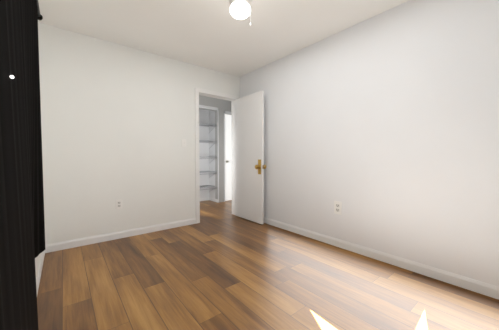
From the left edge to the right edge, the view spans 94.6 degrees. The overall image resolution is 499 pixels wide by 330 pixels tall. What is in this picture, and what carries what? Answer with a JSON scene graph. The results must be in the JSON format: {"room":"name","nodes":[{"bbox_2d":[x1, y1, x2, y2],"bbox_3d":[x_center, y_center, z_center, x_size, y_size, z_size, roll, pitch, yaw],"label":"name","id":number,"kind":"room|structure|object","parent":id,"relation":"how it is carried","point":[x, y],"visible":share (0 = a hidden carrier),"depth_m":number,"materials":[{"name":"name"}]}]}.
{"room":"empty bedroom","nodes":[
{"label":"empty bedroom","id":0,"kind":"room"},
{"bbox_2d":[35,253,41,277],"bbox_3d":[-1.133,-0.219,1.009,0.120,2.440,3.580,-2,3,-39],"label":"wall","id":1,"kind":"structure","parent":0,"point":[38,258],"depth_m":1.88,"materials":[{"name":"paint"}]},
{"bbox_2d":[0,0,44,329],"bbox_3d":[-0.727,-0.213,0.689,0.113,1.670,2.212,-2,3,-40],"label":"wardrobe","id":2,"kind":"object","parent":1,"relation":"hanging from","point":[22,223],"visible":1,"depth_m":0.59,"materials":[{"name":"wood"}]},
{"bbox_2d":[38,22,239,244],"bbox_3d":[-1.275,-0.298,3.273,2.748,2.440,0.120,-2,3,-39],"label":"wall","id":3,"kind":"structure","parent":0,"point":[116,118],"depth_m":2.86,"materials":[{"name":"paint"}]},
{"bbox_2d":[116,200,121,208],"bbox_3d":[-1.650,0.498,2.914,0.070,0.115,0.009,-2,3,-39],"label":"outlet","id":4,"kind":"object","parent":3,"relation":"attached to","point":[118,202],"visible":1,"depth_m":2.91,"materials":[{"name":"white plastic"}]},
{"bbox_2d":[195,87,238,223],"bbox_3d":[-0.551,-0.146,3.864,0.835,2.095,0.152,-2,3,-39],"label":"door frame","id":5,"kind":"structure","parent":3,"relation":"attached to","point":[198,91],"depth_m":3.63,"materials":[{"name":"white wood"}]},
{"bbox_2d":[235,91,265,223],"bbox_3d":[-0.017,-0.112,3.741,0.195,2.010,0.722,-2,3,-39],"label":"door","id":6,"kind":"structure","parent":5,"relation":"attached to","point":[250,166],"depth_m":3.68,"materials":[{"name":"paint"}]},
{"bbox_2d":[38,0,408,76],"bbox_3d":[-0.048,-1.550,3.000,4.368,0.080,5.380,-2,3,-39],"label":"ceiling","id":7,"kind":"structure","parent":0,"point":[203,33],"depth_m":2.44,"materials":[{"name":"paint"}]},
{"bbox_2d":[229,0,251,25],"bbox_3d":[-0.082,-1.367,2.052,0.212,0.218,0.212,-2,3,-39],"label":"dome light","id":8,"kind":"object","parent":7,"relation":"attached to","point":[239,9],"visible":1,"depth_m":2.01,"materials":[{"name":"glass"}]},
{"bbox_2d":[37,200,498,329],"bbox_3d":[-0.048,0.959,3.087,4.368,0.060,5.380,-2,3,-39],"label":"floor","id":9,"kind":"structure","parent":0,"point":[225,270],"depth_m":1.81,"materials":[{"name":"brown wood"}]},
{"bbox_2d":[199,95,230,201],"bbox_3d":[-0.802,-0.351,4.793,3.340,2.440,1.890,-2,3,-39],"label":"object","id":10,"kind":"object","parent":9,"relation":"on","point":[207,116],"visible":0.19,"depth_m":5.33,"materials":[{"name":"white paint"}]},
{"bbox_2d":[199,123,216,191],"bbox_3d":[-1.074,-0.127,5.191,0.565,1.571,0.361,-2,3,-39],"label":"wire closet shelf","id":11,"kind":"object","parent":10,"relation":"attached to","point":[200,124],"visible":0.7,"depth_m":5.14,"materials":[{"name":"grey metal"}]},
{"bbox_2d":[200,197,217,202],"bbox_3d":[-1.564,0.824,4.797,1.870,0.090,0.409,-2,3,-39],"label":"baseboard","id":12,"kind":"structure","parent":10,"relation":"attached to","point":[206,198],"depth_m":5.42,"materials":[{"name":"paint"}]},
{"bbox_2d":[199,105,230,202],"bbox_3d":[-0.574,-0.219,5.302,1.610,2.140,0.014,-2,3,-39],"label":"trim","id":13,"kind":"structure","parent":10,"relation":"attached to","point":[200,106],"depth_m":5.21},
{"bbox_2d":[225,114,231,200],"bbox_3d":[-0.296,-0.175,5.557,0.728,2.014,0.099,-2,3,-39],"label":"hall door","id":14,"kind":"structure","parent":10,"relation":"attached to","point":[228,134],"depth_m":5.41,"materials":[{"name":"paint"}]},
{"bbox_2d":[240,0,498,286],"bbox_3d":[0.965,-0.281,2.783,0.120,2.440,3.700,-2,3,-39],"label":"wall","id":15,"kind":"structure","parent":0,"point":[392,116],"depth_m":2.16,"materials":[{"name":"paint"}]},
{"bbox_2d":[36,217,498,299],"bbox_3d":[-0.103,0.923,1.960,2.628,0.090,3.460,-2,3,-39],"label":"baseboard","id":16,"kind":"structure","parent":15,"relation":"attached to","point":[480,287],"depth_m":2.50,"materials":[{"name":"paint"}]},
{"bbox_2d":[334,201,341,214],"bbox_3d":[1.015,0.492,2.647,0.009,0.150,0.091,-2,3,-39],"label":"outlet","id":17,"kind":"object","parent":15,"relation":"attached to","point":[337,205],"visible":1,"depth_m":2.64,"materials":[{"name":"white plastic"}]}
]}

